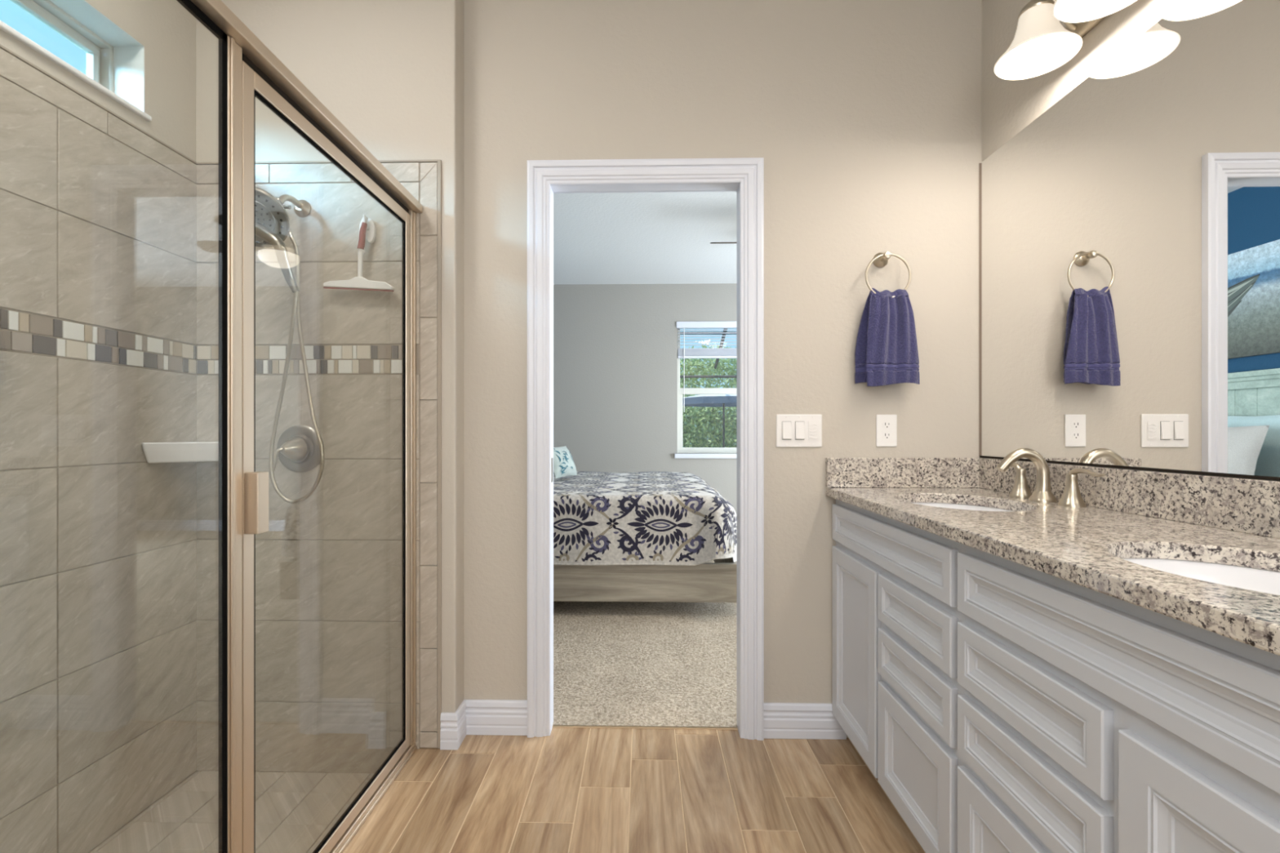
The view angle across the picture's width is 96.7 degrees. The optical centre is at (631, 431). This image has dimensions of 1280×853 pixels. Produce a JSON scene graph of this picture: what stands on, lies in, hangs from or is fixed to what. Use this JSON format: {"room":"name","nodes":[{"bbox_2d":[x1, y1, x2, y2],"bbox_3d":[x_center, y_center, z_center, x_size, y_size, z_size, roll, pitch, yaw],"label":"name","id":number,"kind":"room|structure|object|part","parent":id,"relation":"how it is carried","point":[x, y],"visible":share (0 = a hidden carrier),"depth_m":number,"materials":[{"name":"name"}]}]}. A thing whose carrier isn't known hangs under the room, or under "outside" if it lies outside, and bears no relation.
{"room":"bathroom","nodes":[
{"label":"bathroom","id":0,"kind":"room"},
{"bbox_2d":[0,0,196,852],"bbox_3d":[-1.661,-0.240,0.213,0.149,2.960,3.650,0,0,1],"label":"wall","id":1,"kind":"structure","parent":0,"point":[98,198],"depth_m":1.66,"materials":[{"name":"beige tile"}]},
{"bbox_2d":[0,0,151,121],"bbox_3d":[-1.638,-1.117,1.400,0.162,0.234,0.885,0,0,1],"label":"window","id":2,"kind":"structure","parent":1,"relation":"in","point":[115,60],"depth_m":1.75,"materials":[{"name":"white plastic"}]},
{"bbox_3d":[-1.701,-1.111,1.394,0.025,0.182,0.810,0,0,1],"label":"sash","id":3,"kind":"part","parent":2,"relation":"part of","materials":[{"name":"white plastic"}]},
{"bbox_3d":[-1.694,-1.125,1.394,0.050,0.218,0.870,0,0,1],"label":"frame","id":4,"kind":"part","parent":2,"relation":"part of","materials":[{"name":"white plastic"}]},
{"bbox_2d":[195,0,463,773],"bbox_3d":[-1.157,-0.240,2.087,1.072,2.960,0.139,0,0,1],"label":"wall","id":5,"kind":"structure","parent":0,"point":[328,563],"depth_m":2.02,"materials":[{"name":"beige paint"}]},
{"bbox_2d":[142,441,218,462],"bbox_3d":[-1.447,0.069,1.910,0.202,0.066,0.229,0,0,1],"label":"corner shelf","id":6,"kind":"object","parent":5,"relation":"attached to","point":[174,451],"visible":0.71,"depth_m":1.86,"materials":[{"name":"white ceramic"}]},
{"bbox_2d":[254,186,324,503],"bbox_3d":[-1.147,-0.288,1.862,0.216,1.058,0.296,0,0,24],"label":"shower fixture","id":7,"kind":"object","parent":5,"relation":"attached to","point":[272,221],"visible":0.81,"depth_m":1.85,"materials":[{"name":"silver metal"}]},
{"bbox_3d":[-1.164,-0.782,1.948,0.060,0.071,0.144,0,0,1],"label":"shower arm","id":8,"kind":"part","parent":7,"relation":"part of","materials":[{"name":"silver metal"}]},
{"bbox_2d":[272,425,324,472],"bbox_3d":[-1.172,0.062,1.964,0.168,0.168,0.109,0,0,1],"label":"shower valve","id":9,"kind":"object","parent":5,"relation":"attached to","point":[298,449],"visible":0.94,"depth_m":2.01,"materials":[{"name":"silver metal"}]},
{"bbox_3d":[-1.172,0.078,1.956,0.079,0.113,0.092,0,0,1],"label":"lever handle","id":10,"kind":"part","parent":9,"relation":"part of","materials":[{"name":"silver metal"}]},
{"bbox_2d":[323,217,395,292],"bbox_3d":[-0.945,-0.615,1.980,0.244,0.264,0.030,0,0,1],"label":"squeegee","id":11,"kind":"object","parent":5,"relation":"attached to","point":[358,283],"visible":1,"depth_m":1.97,"materials":[{"name":"white plastic"}]},
{"bbox_3d":[-0.945,-0.493,1.976,0.244,0.018,0.005,0,0,1],"label":"rubber blade","id":12,"kind":"part","parent":11,"relation":"part of","materials":[{"name":"white rubber"}]},
{"bbox_3d":[-0.936,-0.633,1.982,0.040,0.228,0.026,0,0,1],"label":"handle","id":13,"kind":"part","parent":11,"relation":"part of","materials":[{"name":"white plastic"}]},
{"bbox_2d":[362,214,376,243],"bbox_3d":[-0.917,-0.706,1.988,0.032,0.086,0.049,0,0,1],"label":"hook","id":14,"kind":"object","parent":5,"relation":"attached to","point":[371,231],"visible":0.96,"depth_m":2.00,"materials":[{"name":"white plastic"}]},
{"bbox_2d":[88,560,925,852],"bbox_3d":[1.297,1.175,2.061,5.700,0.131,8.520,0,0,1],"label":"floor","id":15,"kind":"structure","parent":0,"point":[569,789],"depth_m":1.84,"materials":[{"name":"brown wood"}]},
{"bbox_2d":[176,0,422,852],"bbox_3d":[-0.777,0.161,1.193,0.048,1.914,1.631,0,0,1],"label":"shower door frame","id":16,"kind":"structure","parent":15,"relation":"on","point":[237,44],"depth_m":1.12,"materials":[{"name":"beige metal"}]},
{"bbox_3d":[-0.789,0.161,1.125,0.024,1.859,0.038,0,0,1],"label":"strike post","id":17,"kind":"part","parent":16,"relation":"part of","materials":[{"name":"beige metal"}]},
{"bbox_2d":[242,61,409,852],"bbox_3d":[-0.767,0.168,1.559,0.044,1.832,0.823,0,0,1],"label":"shower door","id":18,"kind":"structure","parent":16,"relation":"attached to","point":[255,484],"depth_m":1.18,"materials":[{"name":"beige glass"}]},
{"bbox_3d":[-0.768,0.146,1.169,0.028,0.124,0.034,0,0,1],"label":"door pull","id":19,"kind":"part","parent":18,"relation":"part of","materials":[{"name":"beige metal"}]},
{"bbox_2d":[553,557,736,602],"bbox_3d":[-0.367,0.361,4.420,2.115,1.493,2.140,0,0,1],"label":"bed","id":20,"kind":"object","parent":15,"relation":"on","point":[716,581],"visible":0.02,"depth_m":3.42,"materials":[{"name":"grey wood"}]},
{"bbox_2d":[553,471,736,565],"bbox_3d":[-0.239,1.016,4.439,1.928,1.277,2.317,0,0,1],"label":"quilt","id":21,"kind":"object","parent":20,"relation":"on","point":[601,518],"visible":0.63,"depth_m":3.40,"materials":[{"name":"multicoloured fabric"}]},
{"bbox_2d":[553,446,577,478],"bbox_3d":[-0.552,0.240,4.513,0.158,0.237,0.360,0,0,21],"label":"throw pillow","id":22,"kind":"object","parent":21,"relation":"on","point":[564,465],"visible":0.81,"depth_m":4.44,"materials":[{"name":"white fabric"}]},
{"bbox_3d":[0.670,0.910,4.396,0.040,0.230,1.900,0,0,1],"label":"foot rail","id":23,"kind":"part","parent":20,"relation":"part of","materials":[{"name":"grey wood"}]},
{"bbox_2d":[719,494,736,561],"bbox_3d":[0.558,0.618,4.396,0.277,0.406,1.958,0,0,1],"label":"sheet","id":24,"kind":"object","parent":20,"relation":"on","point":[735,557],"visible":0.02,"depth_m":3.48,"materials":[{"name":"white fabric"}]},
{"bbox_2d":[831,499,961,852],"bbox_3d":[0.993,0.678,1.662,0.543,0.882,0.823,0,0,1],"label":"vanity cabinet","id":25,"kind":"object","parent":15,"relation":"on","point":[895,615],"visible":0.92,"depth_m":1.52,"materials":[{"name":"grey paint"}]},
{"bbox_3d":[0.734,0.721,1.877,0.017,0.609,0.386,0,0,1],"label":"door","id":26,"kind":"part","parent":25,"relation":"part of","materials":[{"name":"grey paint"}]},
{"bbox_3d":[0.730,0.328,1.670,0.017,0.128,0.800,0,0,1],"label":"false drawer","id":27,"kind":"part","parent":25,"relation":"part of","materials":[{"name":"grey paint"}]},
{"bbox_3d":[0.725,0.640,1.468,0.017,0.132,0.396,0,0,1],"label":"drawer","id":28,"kind":"part","parent":25,"relation":"part of","materials":[{"name":"grey paint"}]},
{"bbox_3d":[0.725,0.483,1.468,0.017,0.134,0.396,0,0,1],"label":"drawer","id":29,"kind":"part","parent":25,"relation":"part of","materials":[{"name":"grey paint"}]},
{"bbox_3d":[0.725,0.877,1.468,0.017,0.295,0.396,0,0,1],"label":"door","id":30,"kind":"part","parent":25,"relation":"part of","materials":[{"name":"grey paint"}]},
{"bbox_2d":[826,457,1279,655],"bbox_3d":[0.964,0.166,0.803,0.563,0.140,2.549,0,0,1],"label":"countertop","id":31,"kind":"structure","parent":25,"relation":"on","point":[1128,513],"depth_m":1.19,"materials":[{"name":"stone"}]},
{"bbox_2d":[912,502,1015,511],"bbox_3d":[0.963,0.302,1.669,0.373,0.130,0.482,0,0,1],"label":"sink","id":32,"kind":"object","parent":31,"relation":"in","point":[957,506],"visible":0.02,"depth_m":1.84,"materials":[{"name":"white ceramic"}]},
{"bbox_2d":[995,448,1105,507],"bbox_3d":[1.155,0.126,1.664,0.168,0.155,0.435,0,0,1],"label":"faucet","id":33,"kind":"object","parent":31,"relation":"on","point":[1071,496],"visible":1,"depth_m":1.65,"materials":[{"name":"silver metal"}]},
{"bbox_3d":[1.211,0.151,1.809,0.062,0.106,0.143,0,0,1],"label":"handle","id":34,"kind":"part","parent":33,"relation":"part of","materials":[{"name":"silver metal"}]},
{"bbox_3d":[1.153,0.126,1.664,0.165,0.155,0.068,0,0,1],"label":"spout","id":35,"kind":"part","parent":33,"relation":"part of","materials":[{"name":"silver metal"}]},
{"bbox_3d":[1.205,0.151,1.517,0.062,0.106,0.143,0,0,1],"label":"handle","id":36,"kind":"part","parent":33,"relation":"part of","materials":[{"name":"silver metal"}]},
{"bbox_2d":[1124,558,1279,595],"bbox_3d":[0.944,0.302,0.839,0.373,0.130,0.482,0,0,1],"label":"sink","id":37,"kind":"object","parent":31,"relation":"in","point":[1267,581],"visible":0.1,"depth_m":1.01,"materials":[{"name":"white ceramic"}]},
{"bbox_2d":[957,543,1279,852],"bbox_3d":[0.974,0.678,0.835,0.543,0.882,0.833,0,0,1],"label":"vanity cabinet","id":38,"kind":"object","parent":15,"relation":"on","point":[1090,721],"visible":0.94,"depth_m":0.86,"materials":[{"name":"grey paint"}]},
{"bbox_3d":[0.715,0.877,1.046,0.017,0.295,0.395,0,0,1],"label":"door","id":39,"kind":"part","parent":38,"relation":"part of","materials":[{"name":"grey paint"}]},
{"bbox_3d":[0.715,0.640,1.046,0.017,0.132,0.395,0,0,1],"label":"drawer","id":40,"kind":"part","parent":38,"relation":"part of","materials":[{"name":"grey paint"}]},
{"bbox_3d":[0.715,0.483,1.046,0.017,0.134,0.395,0,0,1],"label":"drawer","id":41,"kind":"part","parent":38,"relation":"part of","materials":[{"name":"grey paint"}]},
{"bbox_3d":[0.706,0.728,0.629,0.017,0.595,0.386,0,0,1],"label":"door","id":42,"kind":"part","parent":38,"relation":"part of","materials":[{"name":"grey paint"}]},
{"bbox_2d":[553,283,736,511],"bbox_3d":[1.419,-0.250,6.314,5.850,2.740,0.150,0,0,1],"label":"wall","id":43,"kind":"structure","parent":0,"point":[615,345],"depth_m":6.27,"materials":[{"name":"grey paint"}]},
{"bbox_2d":[674,328,736,457],"bbox_3d":[0.976,-0.450,6.295,0.995,1.490,0.150,0,0,1],"label":"window","id":44,"kind":"structure","parent":43,"relation":"in","point":[681,391],"depth_m":6.32,"materials":[{"name":"white plastic"}]},
{"bbox_3d":[0.975,0.270,6.264,0.995,0.050,0.090,0,0,1],"label":"sill","id":45,"kind":"part","parent":44,"relation":"part of","materials":[{"name":"white paint"}]},
{"bbox_2d":[675,321,736,358],"bbox_3d":[0.975,-0.708,6.269,0.955,0.995,0.064,0,0,1],"label":"window blind","id":46,"kind":"object","parent":44,"relation":"attached to","point":[682,353],"visible":0.59,"depth_m":6.26,"materials":[{"name":"white paint"}]},
{"bbox_3d":[0.975,-0.818,6.277,0.919,0.025,0.050,0,0,1],"label":"rail","id":47,"kind":"part","parent":46,"relation":"part of","materials":[{"name":"white paint"}]},
{"bbox_3d":[0.976,-0.115,6.327,0.865,0.650,0.025,0,0,1],"label":"sash","id":48,"kind":"part","parent":44,"relation":"part of","materials":[{"name":"white plastic"}]},
{"bbox_2d":[553,191,736,284],"bbox_3d":[1.372,-1.670,4.245,5.850,0.100,4.230,0,0,1],"label":"ceiling","id":49,"kind":"structure","parent":0,"point":[600,237],"depth_m":4.79,"materials":[{"name":"white paint"}]},
{"bbox_2d":[710,242,736,244],"bbox_3d":[1.195,-1.422,4.174,0.908,0.394,0.908,0,0,-44],"label":"ceiling fan","id":50,"kind":"object","parent":49,"relation":"hanging from","point":[710,242],"visible":0.02,"depth_m":4.20,"materials":[{"name":"beige wood"}]},
{"bbox_2d":[463,0,982,737],"bbox_3d":[0.363,-0.300,2.107,2.066,2.840,0.030,0,0,1],"label":"wall","id":51,"kind":"structure","parent":0,"point":[864,117],"depth_m":2.09,"materials":[{"name":"beige paint"}]},
{"bbox_2d":[440,699,527,750],"bbox_3d":[-0.526,1.057,2.055,0.287,0.124,0.114,0,0,1],"label":"baseboard","id":52,"kind":"structure","parent":51,"relation":"attached to","point":[473,717],"depth_m":2.10,"materials":[{"name":"white paint"}]},
{"bbox_2d":[527,157,764,740],"bbox_3d":[0.051,0.065,2.130,0.862,2.114,0.114,0,0,1],"label":"door frame","id":53,"kind":"structure","parent":51,"relation":"in","point":[744,176],"depth_m":2.08,"materials":[{"name":"white paint"}]},
{"bbox_3d":[-0.296,0.145,2.140,0.002,0.090,0.025,0,0,1],"label":"strike plate","id":54,"kind":"part","parent":53,"relation":"part of","materials":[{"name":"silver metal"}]},
{"bbox_2d":[776,414,822,447],"bbox_3d":[0.614,-0.002,2.079,0.166,0.120,0.014,0,0,1],"label":"light switch","id":55,"kind":"object","parent":51,"relation":"attached to","point":[792,430],"visible":1,"depth_m":2.08,"materials":[{"name":"white plastic"}]},
{"bbox_2d":[764,702,846,739],"bbox_3d":[0.632,1.057,2.079,0.300,0.124,0.014,0,0,1],"label":"baseboard","id":56,"kind":"structure","parent":51,"relation":"attached to","point":[781,720],"depth_m":2.07,"materials":[{"name":"white paint"}]},
{"bbox_2d":[876,414,897,446],"bbox_3d":[0.931,-0.003,2.075,0.074,0.117,0.008,0,0,1],"label":"electrical outlet","id":57,"kind":"object","parent":51,"relation":"attached to","point":[886,424],"visible":1,"depth_m":2.07,"materials":[{"name":"white plastic"}]},
{"bbox_2d":[882,431,891,439],"bbox_3d":[0.931,0.017,2.073,0.033,0.029,0.003,0,0,1],"label":"receptacle","id":58,"kind":"object","parent":57,"relation":"attached to","point":[886,435],"depth_m":2.07,"materials":[{"name":"white plastic"}]},
{"bbox_2d":[882,421,891,429],"bbox_3d":[0.931,-0.022,2.073,0.033,0.029,0.003,0,0,1],"label":"receptacle","id":59,"kind":"object","parent":57,"relation":"attached to","point":[886,424],"depth_m":2.07,"materials":[{"name":"white plastic"}]},
{"bbox_2d":[865,251,911,297],"bbox_3d":[0.915,-0.561,2.045,0.162,0.180,0.068,0,0,1],"label":"towel ring","id":60,"kind":"object","parent":51,"relation":"attached to","point":[880,260],"visible":0.96,"depth_m":2.02,"materials":[{"name":"silver metal"}]},
{"bbox_2d":[854,288,919,386],"bbox_3d":[0.912,-0.334,2.020,0.209,0.353,0.073,0,0,1],"label":"hand towel","id":61,"kind":"object","parent":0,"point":[886,351],"visible":1,"depth_m":2.00,"materials":[{"name":"fabric"}]},
{"bbox_2d":[982,0,1279,480],"bbox_3d":[1.293,-0.300,0.196,0.120,2.840,3.750,0,0,1],"label":"wall","id":62,"kind":"structure","parent":0,"point":[1008,106],"depth_m":1.81,"materials":[{"name":"beige paint"}]},
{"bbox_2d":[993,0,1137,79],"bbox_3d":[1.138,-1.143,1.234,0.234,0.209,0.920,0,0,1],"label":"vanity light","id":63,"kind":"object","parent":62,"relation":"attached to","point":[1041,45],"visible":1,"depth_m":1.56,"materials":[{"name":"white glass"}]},
{"bbox_3d":[1.130,-1.122,1.588,0.054,0.080,0.054,0,0,1],"label":"bulb","id":64,"kind":"part","parent":63,"relation":"part of","materials":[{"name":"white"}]},
{"bbox_3d":[1.130,-1.111,1.588,0.202,0.145,0.202,0,0,1],"label":"lamp shade","id":65,"kind":"part","parent":63,"relation":"part of","materials":[{"name":"white glass"}]},
{"bbox_3d":[1.186,-1.170,1.587,0.119,0.109,0.013,0,0,1],"label":"arm","id":66,"kind":"part","parent":63,"relation":"part of","materials":[{"name":"silver metal"}]},
{"bbox_3d":[1.125,-1.111,1.351,0.202,0.145,0.202,0,0,1],"label":"lamp shade","id":67,"kind":"part","parent":63,"relation":"part of","materials":[{"name":"white glass"}]},
{"bbox_2d":[978,0,1279,480],"bbox_3d":[1.241,-0.440,0.797,0.010,1.068,2.549,0,0,1],"label":"wall mirror","id":68,"kind":"object","parent":62,"relation":"attached to","point":[1129,233],"visible":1,"depth_m":1.39,"materials":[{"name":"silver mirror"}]},
{"bbox_2d":[979,457,1279,538],"bbox_3d":[1.235,0.150,0.786,0.021,0.108,2.528,0,0,1],"label":"backsplash","id":69,"kind":"structure","parent":62,"relation":"attached to","point":[1246,505],"depth_m":1.30,"materials":[{"name":"stone"}]},
{"label":"outside","id":70,"kind":"structure","parent":0,"visible":0},
{"bbox_3d":[2.844,1.235,15.149,23.000,0.070,17.580,0,0,1],"label":"floor","id":71,"kind":"structure","parent":70,"visible":0},
{"bbox_2d":[680,343,736,447],"bbox_3d":[2.745,-0.900,19.544,4.966,4.213,2.044,0,0,1],"label":"tree","id":72,"kind":"object","parent":71,"relation":"on","point":[685,369],"visible":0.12,"depth_m":19.13,"materials":[{"name":"green plant"}]},
{"bbox_2d":[682,405,736,447],"bbox_3d":[1.970,0.382,17.369,8.398,2.748,1.303,0,0,1],"label":"hedge","id":73,"kind":"object","parent":71,"relation":"on","point":[703,415],"visible":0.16,"depth_m":17.05,"materials":[{"name":"green plant"}]},
{"bbox_2d":[682,394,736,447],"bbox_3d":[2.267,0.100,13.952,2.033,2.200,2.033,0,0,12],"label":"patio umbrella","id":74,"kind":"object","parent":71,"relation":"on","point":[722,401],"visible":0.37,"depth_m":13.35,"materials":[{"name":"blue fabric"}]}
]}

